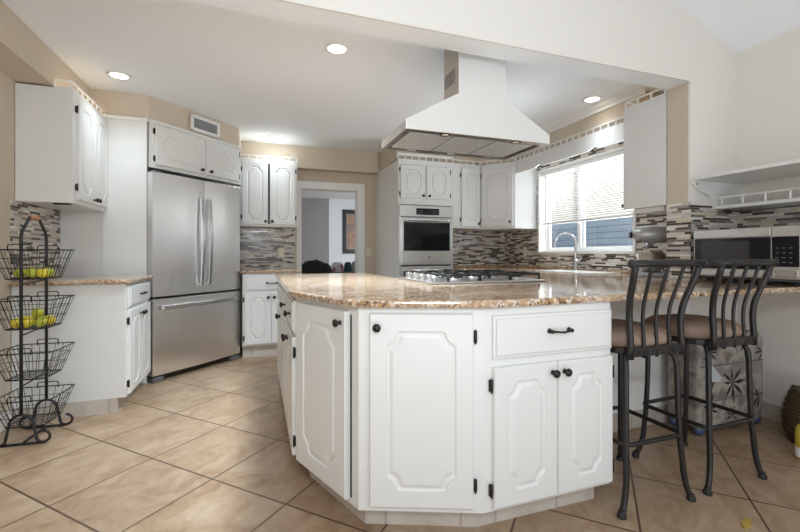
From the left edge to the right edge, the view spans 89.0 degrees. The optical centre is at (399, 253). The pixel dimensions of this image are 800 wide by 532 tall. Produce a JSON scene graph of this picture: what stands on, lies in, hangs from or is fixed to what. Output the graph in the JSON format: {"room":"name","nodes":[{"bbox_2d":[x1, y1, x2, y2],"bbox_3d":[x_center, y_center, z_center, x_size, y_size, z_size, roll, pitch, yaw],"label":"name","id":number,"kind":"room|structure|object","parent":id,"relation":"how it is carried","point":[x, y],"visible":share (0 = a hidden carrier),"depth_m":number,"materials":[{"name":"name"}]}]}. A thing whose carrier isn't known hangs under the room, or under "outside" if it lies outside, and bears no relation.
{"room":"kitchen","nodes":[
{"label":"kitchen","id":0,"kind":"room"},
{"bbox_2d":[0,71,56,422],"bbox_3d":[-2.095,-0.130,1.281,0.120,2.440,7.000,0,0,-19],"label":"wall","id":1,"kind":"structure","parent":0,"point":[7,85],"depth_m":2.56,"materials":[{"name":"beige paint"}]},
{"bbox_2d":[0,409,11,432],"bbox_3d":[-1.679,1.040,0.298,0.016,0.100,4.870,0,0,-19],"label":"baseboard","id":2,"kind":"structure","parent":1,"relation":"attached to","point":[2,428],"depth_m":2.52,"materials":[{"name":"white"}]},
{"bbox_2d":[10,199,59,280],"bbox_3d":[-2.601,-0.087,2.923,0.008,0.525,0.675,0,0,-19],"label":"backsplash","id":3,"kind":"structure","parent":1,"relation":"attached to","point":[33,235],"depth_m":2.87,"materials":[{"name":"tile"}]},
{"bbox_2d":[0,0,90,103],"bbox_3d":[-2.313,-1.238,2.402,0.208,0.224,1.880,0,0,-19],"label":"soffit","id":4,"kind":"structure","parent":1,"relation":"attached to","point":[25,58],"depth_m":2.48,"materials":[{"name":"beige paint"}]},
{"bbox_2d":[15,79,107,211],"bbox_3d":[-2.439,-0.753,3.013,0.366,0.838,0.648,0,0,-19],"label":"upper cabinet","id":5,"kind":"object","parent":1,"relation":"attached to","point":[61,139],"visible":1,"depth_m":2.73,"materials":[{"name":"white paint"}]},
{"bbox_2d":[302,198,328,263],"bbox_3d":[-3.756,-0.135,9.334,4.211,2.450,0.117,0,0,-6],"label":"wall","id":6,"kind":"structure","parent":0,"point":[315,212],"depth_m":9.46,"materials":[{"name":"grey paint"}]},
{"bbox_2d":[302,190,354,199],"bbox_3d":[-1.848,-1.320,7.866,6.700,0.060,5.130,0,0,-19],"label":"ceiling","id":7,"kind":"structure","parent":0,"point":[305,193],"depth_m":8.97,"materials":[{"name":"white paint"}]},
{"bbox_2d":[2,0,663,152],"bbox_3d":[-0.442,-1.380,3.850,4.935,0.060,3.380,0,0,-19],"label":"ceiling","id":8,"kind":"structure","parent":0,"point":[257,75],"depth_m":3.03,"materials":[{"name":"white paint"}]},
{"bbox_2d":[106,70,131,79],"bbox_3d":[-2.119,-1.345,3.069,0.164,0.009,0.164,0,0,-19],"label":"recessed light","id":9,"kind":"object","parent":8,"relation":"in","point":[119,75],"visible":1,"depth_m":3.06,"materials":[{"name":"white"}]},
{"bbox_2d":[267,135,281,138],"bbox_3d":[-1.447,-1.345,4.685,0.164,0.009,0.164,0,0,-19],"label":"recessed light","id":10,"kind":"object","parent":8,"relation":"in","point":[268,136],"visible":1,"depth_m":4.67,"materials":[{"name":"white"}]},
{"bbox_2d":[324,42,349,54],"bbox_3d":[-0.413,-1.345,2.667,0.164,0.009,0.164,0,0,-19],"label":"recessed light","id":11,"kind":"object","parent":8,"relation":"in","point":[337,48],"visible":1,"depth_m":2.66,"materials":[{"name":"white"}]},
{"bbox_2d":[381,49,549,159],"bbox_3d":[0.425,-1.030,2.727,0.995,0.640,0.501,0,0,-19],"label":"range hood","id":12,"kind":"object","parent":8,"relation":"attached to","point":[475,118],"visible":0.98,"depth_m":2.52,"materials":[{"name":"white metal"}]},
{"bbox_2d":[582,95,602,102],"bbox_3d":[1.671,-1.345,3.539,0.164,0.009,0.164,0,0,-19],"label":"recessed light","id":13,"kind":"object","parent":8,"relation":"in","point":[590,99],"visible":1,"depth_m":3.53,"materials":[{"name":"white"}]},
{"bbox_2d":[540,84,645,133],"bbox_3d":[1.640,-1.311,4.016,0.055,0.078,1.700,0,0,-19],"label":"trim","id":14,"kind":"structure","parent":8,"relation":"attached to","point":[636,90],"depth_m":3.63,"materials":[{"name":"white"}]},
{"bbox_2d":[329,199,354,265],"bbox_3d":[-0.432,-0.135,9.976,2.634,2.450,0.120,0,0,-19],"label":"wall","id":15,"kind":"structure","parent":0,"point":[336,206],"depth_m":9.55,"materials":[{"name":"white paint"}]},
{"bbox_2d":[343,209,354,253],"bbox_3d":[-0.995,-0.530,9.700,0.750,1.040,0.030,0,0,-19],"label":"picture frame","id":16,"kind":"object","parent":15,"relation":"attached to","point":[348,215],"visible":0.48,"depth_m":9.62,"materials":[{"name":"black plastic"}]},
{"bbox_2d":[347,215,354,248],"bbox_3d":[-0.996,-0.530,9.701,0.550,0.800,0.006,0,0,-19],"label":"picture","id":17,"kind":"object","parent":16,"relation":"attached to","point":[350,218],"depth_m":9.64},
{"bbox_2d":[236,141,489,345],"bbox_3d":[-0.880,-0.130,5.132,4.955,2.440,0.670,0,0,-19],"label":"wall","id":18,"kind":"structure","parent":0,"point":[248,147],"depth_m":5.31,"materials":[{"name":"beige paint"}]},
{"bbox_2d":[91,89,240,146],"bbox_3d":[-2.308,-1.248,4.051,1.305,0.205,1.230,0,0,-19],"label":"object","id":19,"kind":"structure","parent":18,"relation":"attached to","point":[111,102],"depth_m":3.48,"materials":[{"name":"beige paint"}]},
{"bbox_2d":[147,119,241,184],"bbox_3d":[-2.030,-0.944,3.962,0.354,0.408,1.008,0,0,25],"label":"upper cabinet","id":20,"kind":"object","parent":18,"relation":"attached to","point":[172,150],"visible":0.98,"depth_m":3.80,"materials":[{"name":"white paint"}]},
{"bbox_2d":[190,113,219,138],"bbox_3d":[-1.891,-1.241,3.959,0.016,0.152,0.335,0,0,24],"label":"air vent","id":21,"kind":"object","parent":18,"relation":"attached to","point":[199,124],"visible":1,"depth_m":3.94,"materials":[{"name":"white metal"}]},
{"bbox_2d":[240,227,294,268],"bbox_3d":[-1.676,-0.083,4.918,0.780,0.515,0.008,0,0,-19],"label":"backsplash","id":22,"kind":"structure","parent":18,"relation":"attached to","point":[259,247],"depth_m":4.93,"materials":[{"name":"tile"}]},
{"bbox_2d":[240,154,297,228],"bbox_3d":[-1.539,-0.720,4.778,0.637,0.810,0.344,0,0,-19],"label":"upper cabinet","id":23,"kind":"object","parent":18,"relation":"attached to","point":[268,188],"visible":0.92,"depth_m":4.66,"materials":[{"name":"white paint"}]},
{"bbox_2d":[278,248,283,257],"bbox_3d":[-1.456,-0.015,4.987,0.072,0.116,0.008,0,0,-19],"label":"wall outlet","id":24,"kind":"object","parent":18,"relation":"attached to","point":[280,250],"visible":1,"depth_m":4.98,"materials":[{"name":"beige plastic"}]},
{"bbox_2d":[297,180,364,273],"bbox_3d":[-0.924,0.075,5.403,0.900,2.030,0.150,0,0,-19],"label":"door frame","id":25,"kind":"structure","parent":18,"relation":"in","point":[358,189],"depth_m":5.44,"materials":[{"name":"white wood"}]},
{"bbox_2d":[297,145,378,174],"bbox_3d":[-0.806,-1.212,5.306,1.066,0.275,0.149,0,0,-19],"label":"trim","id":26,"kind":"structure","parent":18,"relation":"attached to","point":[320,159],"depth_m":5.24,"materials":[{"name":"beige paint"}]},
{"bbox_2d":[366,248,370,255],"bbox_3d":[-0.426,-0.027,5.510,0.072,0.116,0.016,0,0,-19],"label":"light switch","id":27,"kind":"object","parent":18,"relation":"attached to","point":[368,250],"visible":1,"depth_m":5.51,"materials":[{"name":"beige plastic"}]},
{"bbox_2d":[453,159,480,229],"bbox_3d":[0.769,-0.733,5.127,0.388,0.835,0.407,0,0,-19],"label":"upper cabinet","id":28,"kind":"object","parent":18,"relation":"attached to","point":[466,177],"visible":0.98,"depth_m":4.97,"materials":[{"name":"white paint"}]},
{"bbox_2d":[453,230,504,264],"bbox_3d":[0.987,-0.083,5.425,0.942,0.515,0.008,0,0,-19],"label":"backsplash","id":29,"kind":"structure","parent":18,"relation":"attached to","point":[469,247],"depth_m":5.44,"materials":[{"name":"tile"}]},
{"bbox_2d":[0,345,799,531],"bbox_3d":[-0.765,1.120,3.705,10.000,0.060,15.500,0,0,-19],"label":"floor","id":30,"kind":"structure","parent":0,"point":[205,448],"depth_m":1.98,"materials":[{"name":"tile"}]},
{"bbox_2d":[0,215,74,447],"bbox_3d":[-2.188,0.428,2.435,0.307,1.322,0.291,0,0,-15],"label":"stand","id":31,"kind":"object","parent":30,"relation":"on","point":[21,250],"visible":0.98,"depth_m":2.38,"materials":[{"name":"black metal"}]},
{"bbox_2d":[10,318,18,327],"bbox_3d":[-2.232,0.402,2.362,0.061,0.060,0.073,0,0,2],"label":"fruit","id":32,"kind":"object","parent":31,"relation":"in","point":[12,322],"visible":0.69,"depth_m":2.34,"materials":[{"name":"yellow food"}]},
{"bbox_2d":[13,269,26,277],"bbox_3d":[-2.218,0.112,2.370,0.061,0.060,0.073,0,0,-8],"label":"fruit","id":33,"kind":"object","parent":31,"relation":"in","point":[17,270],"visible":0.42,"depth_m":2.35,"materials":[{"name":"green food"}]},
{"bbox_2d":[23,317,34,327],"bbox_3d":[-2.179,0.402,2.383,0.073,0.060,0.061,0,0,-18],"label":"fruit","id":34,"kind":"object","parent":31,"relation":"in","point":[25,322],"visible":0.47,"depth_m":2.37,"materials":[{"name":"yellow food"}]},
{"bbox_2d":[26,269,37,277],"bbox_3d":[-2.160,0.112,2.404,0.073,0.060,0.061,0,0,2],"label":"fruit","id":35,"kind":"object","parent":31,"relation":"in","point":[32,271],"visible":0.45,"depth_m":2.38,"materials":[{"name":"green food"}]},
{"bbox_2d":[31,308,43,317],"bbox_3d":[-2.166,0.354,2.432,0.061,0.060,0.073,0,0,-28],"label":"fruit","id":36,"kind":"object","parent":31,"relation":"in","point":[40,312],"visible":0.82,"depth_m":2.41,"materials":[{"name":"green food"}]},
{"bbox_2d":[0,381,74,428],"bbox_3d":[-2.188,0.901,2.435,0.307,0.193,0.291,0,0,-15],"label":"wire basket","id":37,"kind":"object","parent":31,"relation":"on","point":[20,410],"depth_m":2.40,"materials":[{"name":"black metal"}]},
{"bbox_2d":[0,338,74,381],"bbox_3d":[-2.188,0.631,2.435,0.307,0.193,0.291,0,0,-15],"label":"wire basket","id":38,"kind":"object","parent":31,"relation":"on","point":[21,374],"depth_m":2.41,"materials":[{"name":"black metal"}]},
{"bbox_2d":[0,291,74,330],"bbox_3d":[-2.188,0.336,2.435,0.307,0.203,0.291,0,0,-15],"label":"wire basket","id":39,"kind":"object","parent":31,"relation":"on","point":[20,302],"depth_m":2.38,"materials":[{"name":"black metal"}]},
{"bbox_2d":[0,244,74,279],"bbox_3d":[-2.188,0.046,2.435,0.307,0.203,0.291,0,0,-15],"label":"wire basket","id":40,"kind":"object","parent":31,"relation":"on","point":[21,275],"depth_m":2.37,"materials":[{"name":"black metal"}]},
{"bbox_2d":[33,317,48,326],"bbox_3d":[-2.122,0.402,2.402,0.073,0.060,0.061,0,0,32],"label":"fruit","id":41,"kind":"object","parent":31,"relation":"in","point":[38,323],"visible":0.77,"depth_m":2.39,"materials":[{"name":"green food"}]},
{"bbox_2d":[36,269,48,277],"bbox_3d":[-2.116,0.112,2.412,0.061,0.060,0.073,0,0,-8],"label":"fruit","id":42,"kind":"object","parent":31,"relation":"in","point":[39,271],"visible":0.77,"depth_m":2.39,"materials":[{"name":"yellow food"}]},
{"bbox_2d":[45,315,55,324],"bbox_3d":[-2.137,0.402,2.482,0.061,0.060,0.073,0,0,-38],"label":"fruit","id":43,"kind":"object","parent":31,"relation":"in","point":[47,315],"visible":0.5,"depth_m":2.46,"materials":[{"name":"yellow food"}]},
{"bbox_2d":[47,267,54,276],"bbox_3d":[-2.160,0.112,2.489,0.073,0.060,0.061,0,0,-18],"label":"fruit","id":44,"kind":"object","parent":31,"relation":"in","point":[49,270],"visible":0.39,"depth_m":2.48,"materials":[{"name":"yellow food"}]},
{"bbox_2d":[11,280,150,423],"bbox_3d":[-2.267,0.648,3.008,0.684,0.884,0.615,0,0,-19],"label":"base cabinet","id":45,"kind":"object","parent":30,"relation":"on","point":[109,325],"visible":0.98,"depth_m":2.75,"materials":[{"name":"white paint"}]},
{"bbox_2d":[9,275,152,285],"bbox_3d":[-2.268,0.190,2.989,0.660,0.030,0.650,0,0,-19],"label":"countertop","id":46,"kind":"structure","parent":45,"relation":"on","point":[120,279],"depth_m":2.77,"materials":[{"name":"stone"}]},
{"bbox_2d":[60,114,148,383],"bbox_3d":[-2.424,-0.028,3.344,0.620,2.235,0.037,0,0,-19],"label":"panel","id":47,"kind":"object","parent":30,"relation":"on","point":[111,242],"visible":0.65,"depth_m":3.37,"materials":[{"name":"white paint"}]},
{"bbox_2d":[147,170,239,383],"bbox_3d":[-2.159,0.190,3.962,0.766,1.800,0.927,0,0,26],"label":"refrigerator","id":48,"kind":"object","parent":30,"relation":"on","point":[193,225],"visible":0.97,"depth_m":3.73,"materials":[{"name":"grey metal"}]},
{"bbox_2d":[243,273,298,357],"bbox_3d":[-1.463,0.648,4.598,0.570,0.884,0.704,0,0,-19],"label":"base cabinet","id":49,"kind":"object","parent":30,"relation":"on","point":[260,299],"visible":0.7,"depth_m":4.27,"materials":[{"name":"white paint"}]},
{"bbox_2d":[240,268,300,273],"bbox_3d":[-1.471,0.190,4.618,0.610,0.030,0.690,0,0,-19],"label":"countertop","id":50,"kind":"structure","parent":49,"relation":"on","point":[265,270],"depth_m":4.33,"materials":[{"name":"stone"}]},
{"bbox_2d":[275,282,285,403],"bbox_3d":[-0.582,0.648,3.155,0.738,0.884,0.940,0,0,-19],"label":"base cabinet","id":51,"kind":"object","parent":30,"relation":"on","point":[279,316],"visible":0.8,"depth_m":2.96,"materials":[{"name":"white paint"}]},
{"bbox_2d":[279,291,309,472],"bbox_3d":[-0.313,0.648,2.385,0.738,0.884,0.688,0,0,-19],"label":"base cabinet","id":52,"kind":"object","parent":30,"relation":"on","point":[289,336],"visible":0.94,"depth_m":2.06,"materials":[{"name":"white paint"}]},
{"bbox_2d":[302,272,354,273],"bbox_3d":[-0.913,0.690,6.858,2.200,0.800,0.850,0,0,-19],"label":"sofa","id":53,"kind":"object","parent":30,"relation":"on","point":[329,272],"visible":0.02,"depth_m":6.41,"materials":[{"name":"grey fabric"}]},
{"bbox_2d":[302,259,331,272],"bbox_3d":[-1.332,0.186,6.373,0.530,0.206,0.266,0,0,-19],"label":"coat","id":54,"kind":"object","parent":53,"relation":"on","point":[314,266],"visible":0.98,"depth_m":6.29,"materials":[{"name":"black fabric"}]},
{"bbox_2d":[331,262,343,271],"bbox_3d":[-1.028,0.300,6.685,0.210,0.340,0.120,0,0,-19],"label":"cushion","id":55,"kind":"object","parent":53,"relation":"on","point":[336,266],"visible":0.51,"depth_m":6.64,"materials":[{"name":"fabric"}]},
{"bbox_2d":[344,262,351,271],"bbox_3d":[-0.866,0.300,6.752,0.130,0.340,0.120,0,0,-19],"label":"cushion","id":56,"kind":"object","parent":53,"relation":"on","point":[347,266],"visible":0.55,"depth_m":6.71,"materials":[{"name":"teal fabric"}]},
{"bbox_2d":[351,261,354,271],"bbox_3d":[-0.767,0.290,6.850,0.110,0.340,0.120,0,0,-19],"label":"cushion","id":57,"kind":"object","parent":53,"relation":"on","point":[353,262],"visible":0.24,"depth_m":6.79,"materials":[{"name":"grey fabric"}]},
{"bbox_2d":[296,298,364,522],"bbox_3d":[-0.110,0.648,1.954,0.689,0.884,0.512,0,0,-41],"label":"base cabinet","id":58,"kind":"object","parent":30,"relation":"on","point":[327,335],"visible":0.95,"depth_m":1.70,"materials":[{"name":"white paint"}]},
{"bbox_2d":[376,152,453,277],"bbox_3d":[0.167,-0.039,5.204,0.713,2.258,0.964,0,0,-19],"label":"tall cabinet","id":59,"kind":"object","parent":30,"relation":"on","point":[404,181],"visible":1,"depth_m":4.85,"materials":[{"name":"white paint"}]},
{"bbox_2d":[399,205,452,276],"bbox_3d":[0.268,0.102,4.916,0.677,1.335,0.416,0,0,-19],"label":"wall oven","id":60,"kind":"object","parent":59,"relation":"in","point":[425,232],"visible":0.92,"depth_m":4.76,"materials":[{"name":"grey metal"}]},
{"bbox_2d":[359,308,483,526],"bbox_3d":[0.091,0.648,1.845,0.478,0.884,0.677,0,0,2],"label":"base cabinet","id":61,"kind":"object","parent":30,"relation":"on","point":[421,370],"visible":1,"depth_m":1.54,"materials":[{"name":"white paint"}]},
{"bbox_2d":[477,302,613,526],"bbox_3d":[0.519,0.648,1.937,0.635,0.884,0.705,0,0,-19],"label":"base cabinet","id":62,"kind":"object","parent":30,"relation":"on","point":[549,369],"visible":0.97,"depth_m":1.63,"materials":[{"name":"white paint"}]},
{"bbox_2d":[610,259,707,519],"bbox_3d":[1.052,0.556,1.905,0.442,1.068,0.470,0,0,-19],"label":"bar stool","id":63,"kind":"object","parent":30,"relation":"on","point":[630,339],"visible":0.77,"depth_m":1.76,"materials":[{"name":"grey metal"}]},
{"bbox_2d":[632,259,778,495],"bbox_3d":[1.524,0.556,2.075,0.442,1.068,0.470,0,0,-21],"label":"bar stool","id":64,"kind":"object","parent":30,"relation":"on","point":[705,331],"visible":0.9,"depth_m":1.95,"materials":[{"name":"grey metal"}]},
{"bbox_2d":[667,330,762,435],"bbox_3d":[2.010,0.773,2.590,0.603,0.634,0.218,0,0,-19],"label":"storage box","id":65,"kind":"object","parent":30,"relation":"on","point":[728,364],"visible":0.56,"depth_m":2.49,"materials":[{"name":"fabric"}]},
{"bbox_2d":[741,517,751,528],"bbox_3d":[1.402,1.089,1.645,0.100,0.003,0.034,0,0,-44],"label":"dry leaf","id":66,"kind":"object","parent":30,"relation":"on","point":[746,523],"visible":1,"depth_m":1.64,"materials":[{"name":"plant"}]},
{"bbox_2d":[781,384,799,442],"bbox_3d":[2.362,0.928,2.335,0.258,0.315,0.258,0,0,-19],"label":"woven basket","id":67,"kind":"object","parent":30,"relation":"on","point":[790,415],"visible":0.91,"depth_m":2.34,"materials":[{"name":"brown wicker"}]},
{"bbox_2d":[795,423,799,458],"bbox_3d":[2.151,0.976,2.166,0.074,0.228,0.072,0,0,-19],"label":"spray bottle","id":68,"kind":"object","parent":30,"relation":"on","point":[797,428],"visible":1,"depth_m":2.17,"materials":[{"name":"yellow plastic"}]},
{"bbox_2d":[177,0,736,413],"bbox_3d":[0.132,-0.652,2.176,4.915,3.484,0.159,0,0,-19],"label":"wall","id":69,"kind":"structure","parent":0,"point":[660,44],"depth_m":2.53,"materials":[{"name":"white paint"}]},
{"bbox_2d":[613,405,669,431],"bbox_3d":[1.558,1.038,2.584,1.753,0.105,0.012,0,0,-19],"label":"baseboard","id":70,"kind":"structure","parent":69,"relation":"attached to","point":[634,421],"depth_m":2.56,"materials":[{"name":"tile"}]},
{"bbox_2d":[621,89,666,214],"bbox_3d":[2.036,-0.755,3.147,0.460,0.880,0.399,0,0,-19],"label":"upper cabinet","id":71,"kind":"object","parent":69,"relation":"attached to","point":[645,122],"visible":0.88,"depth_m":3.04,"materials":[{"name":"white paint"}]},
{"bbox_2d":[634,206,665,214],"bbox_3d":[1.989,-0.331,3.099,0.260,0.032,0.250,0,0,-19],"label":"light","id":72,"kind":"object","parent":71,"relation":"attached to","point":[657,210],"depth_m":3.08,"materials":[{"name":"white"}]},
{"bbox_2d":[666,202,690,279],"bbox_3d":[1.912,-0.072,2.793,0.008,0.555,0.167,0,0,-19],"label":"backsplash","id":73,"kind":"structure","parent":69,"relation":"attached to","point":[678,215],"depth_m":2.79,"materials":[{"name":"tile"}]},
{"bbox_2d":[691,205,736,279],"bbox_3d":[2.164,-0.061,2.797,0.468,0.533,0.008,0,0,-19],"label":"backsplash","id":74,"kind":"structure","parent":69,"relation":"attached to","point":[703,218],"depth_m":2.77,"materials":[{"name":"tile"}]},
{"bbox_2d":[517,27,799,406],"bbox_3d":[2.469,-0.360,2.849,0.140,2.900,6.950,0,0,-19],"label":"wall","id":75,"kind":"structure","parent":0,"point":[768,72],"depth_m":2.67,"materials":[{"name":"beige paint"}]},
{"bbox_2d":[467,157,536,231],"bbox_3d":[1.269,-0.728,5.151,0.586,0.845,0.682,0,0,-19],"label":"upper cabinet","id":76,"kind":"object","parent":75,"relation":"attached to","point":[508,199],"visible":0.94,"depth_m":4.90,"materials":[{"name":"white paint"}]},
{"bbox_2d":[388,90,661,164],"bbox_3d":[1.027,-1.230,4.225,1.674,0.240,2.300,0,0,-19],"label":"trim","id":77,"kind":"structure","parent":75,"relation":"attached to","point":[613,113],"depth_m":4.00,"materials":[{"name":"beige paint"}]},
{"bbox_2d":[523,247,526,255],"bbox_3d":[1.578,-0.030,5.149,0.008,0.116,0.072,0,0,-19],"label":"wall outlet","id":78,"kind":"object","parent":75,"relation":"attached to","point":[524,248],"visible":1,"depth_m":5.14,"materials":[{"name":"beige plastic"}]},
{"bbox_2d":[515,116,623,173],"bbox_3d":[1.777,-1.050,4.116,0.310,0.200,1.612,0,0,-19],"label":"window valance","id":79,"kind":"object","parent":75,"relation":"attached to","point":[608,136],"visible":0.86,"depth_m":3.93,"materials":[{"name":"white paint"}]},
{"bbox_2d":[505,141,665,270],"bbox_3d":[1.881,-0.468,4.306,0.008,1.285,2.710,0,0,-19],"label":"backsplash","id":80,"kind":"structure","parent":75,"relation":"attached to","point":[515,241],"depth_m":4.33,"materials":[{"name":"tile"}]},
{"bbox_2d":[537,146,635,253],"bbox_3d":[1.949,-0.500,4.296,0.146,0.996,1.350,0,0,-19],"label":"window","id":81,"kind":"structure","parent":75,"relation":"in","point":[543,242],"depth_m":4.41,"materials":[{"name":"white"}]},
{"bbox_2d":[541,150,632,235],"bbox_3d":[1.919,-0.589,4.286,0.054,0.757,1.274,0,0,-19],"label":"window blind","id":82,"kind":"object","parent":81,"relation":"attached to","point":[619,154],"visible":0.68,"depth_m":4.24,"materials":[{"name":"white plastic"}]},
{"bbox_2d":[690,159,799,210],"bbox_3d":[2.418,-0.407,2.068,0.470,0.205,1.548,0,0,-19],"label":"wall shelf","id":83,"kind":"object","parent":75,"relation":"attached to","point":[722,189],"visible":1,"depth_m":2.61,"materials":[{"name":"white paint"}]},
{"bbox_2d":[737,205,799,228],"bbox_3d":[2.601,-0.061,2.245,0.008,0.533,1.323,0,0,-19],"label":"backsplash","id":84,"kind":"structure","parent":75,"relation":"attached to","point":[786,215],"depth_m":2.69,"materials":[{"name":"tile"}]},
{"bbox_2d":[761,401,782,422],"bbox_3d":[2.963,1.038,1.204,0.012,0.105,3.519,0,0,-19],"label":"baseboard","id":85,"kind":"structure","parent":75,"relation":"attached to","point":[771,411],"depth_m":2.67,"materials":[{"name":"tile"}]},
{"bbox_2d":[676,0,799,52],"bbox_3d":[0.750,-1.913,0.437,4.935,1.081,3.531,0,0,-19],"label":"ceiling","id":86,"kind":"structure","parent":0,"point":[742,25],"depth_m":2.63,"materials":[{"name":"white paint"}]},
{"label":"outside","id":87,"kind":"structure","parent":0,"visible":0},
{"bbox_2d":[551,157,632,247],"bbox_3d":[3.130,-0.360,10.097,0.230,2.900,16.000,0,0,-19],"label":"house","id":88,"kind":"structure","parent":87,"point":[613,231],"depth_m":7.84,"materials":[{"name":"blue"}]},
{"bbox_3d":[0.805,0.648,2.866,1.650,0.884,0.780,0,0,-19],"label":"base cabinet","id":89,"kind":"object","parent":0,"visible":0},
{"bbox_2d":[275,267,799,308],"bbox_3d":[0.577,0.190,3.398,3.050,0.030,3.535,0,0,-19],"label":"countertop","id":90,"kind":"structure","parent":89,"relation":"on","point":[357,290],"depth_m":2.01,"materials":[{"name":"stone"}]},
{"bbox_2d":[397,269,545,283],"bbox_3d":[0.452,0.144,2.737,0.800,0.060,0.600,0,0,-19],"label":"gas cooktop","id":91,"kind":"object","parent":90,"relation":"in","point":[443,276],"visible":1,"depth_m":2.58,"materials":[{"name":"silver metal"}]},
{"bbox_2d":[453,265,664,272],"bbox_3d":[1.441,0.160,4.153,0.921,0.029,2.691,0,0,-19],"label":"countertop","id":92,"kind":"structure","parent":90,"relation":"on","point":[519,266],"depth_m":4.65,"materials":[{"name":"stone"}]},
{"bbox_2d":[552,232,581,269],"bbox_3d":[1.734,-0.026,4.194,0.293,0.401,0.122,0,0,36],"label":"tap","id":93,"kind":"object","parent":90,"relation":"on","point":[575,267],"visible":0.93,"depth_m":4.17,"materials":[{"name":"silver metal"}]},
{"bbox_2d":[535,270,619,273],"bbox_3d":[1.671,0.170,3.889,0.400,0.009,0.720,0,0,-19],"label":"sink","id":94,"kind":"object","parent":90,"relation":"in","point":[557,271],"visible":0.96,"depth_m":3.83,"materials":[{"name":"white ceramic"}]},
{"bbox_2d":[628,226,665,276],"bbox_3d":[2.037,-0.021,3.193,0.427,0.391,0.222,0,0,19],"label":"stand mixer","id":95,"kind":"object","parent":90,"relation":"on","point":[657,234],"visible":0.54,"depth_m":3.16,"materials":[{"name":"grey metal"}]},
{"bbox_2d":[635,253,665,271],"bbox_3d":[1.981,0.069,3.211,0.220,0.146,0.222,0,0,19],"label":"bowl","id":96,"kind":"object","parent":95,"relation":"on","point":[639,256],"depth_m":3.14,"materials":[{"name":"silver metal"}]},
{"bbox_2d":[694,225,799,286],"bbox_3d":[2.181,0.013,2.431,0.438,0.322,0.553,0,0,-19],"label":"microwave","id":97,"kind":"object","parent":90,"relation":"on","point":[782,243],"visible":0.72,"depth_m":2.31,"materials":[{"name":"grey metal"}]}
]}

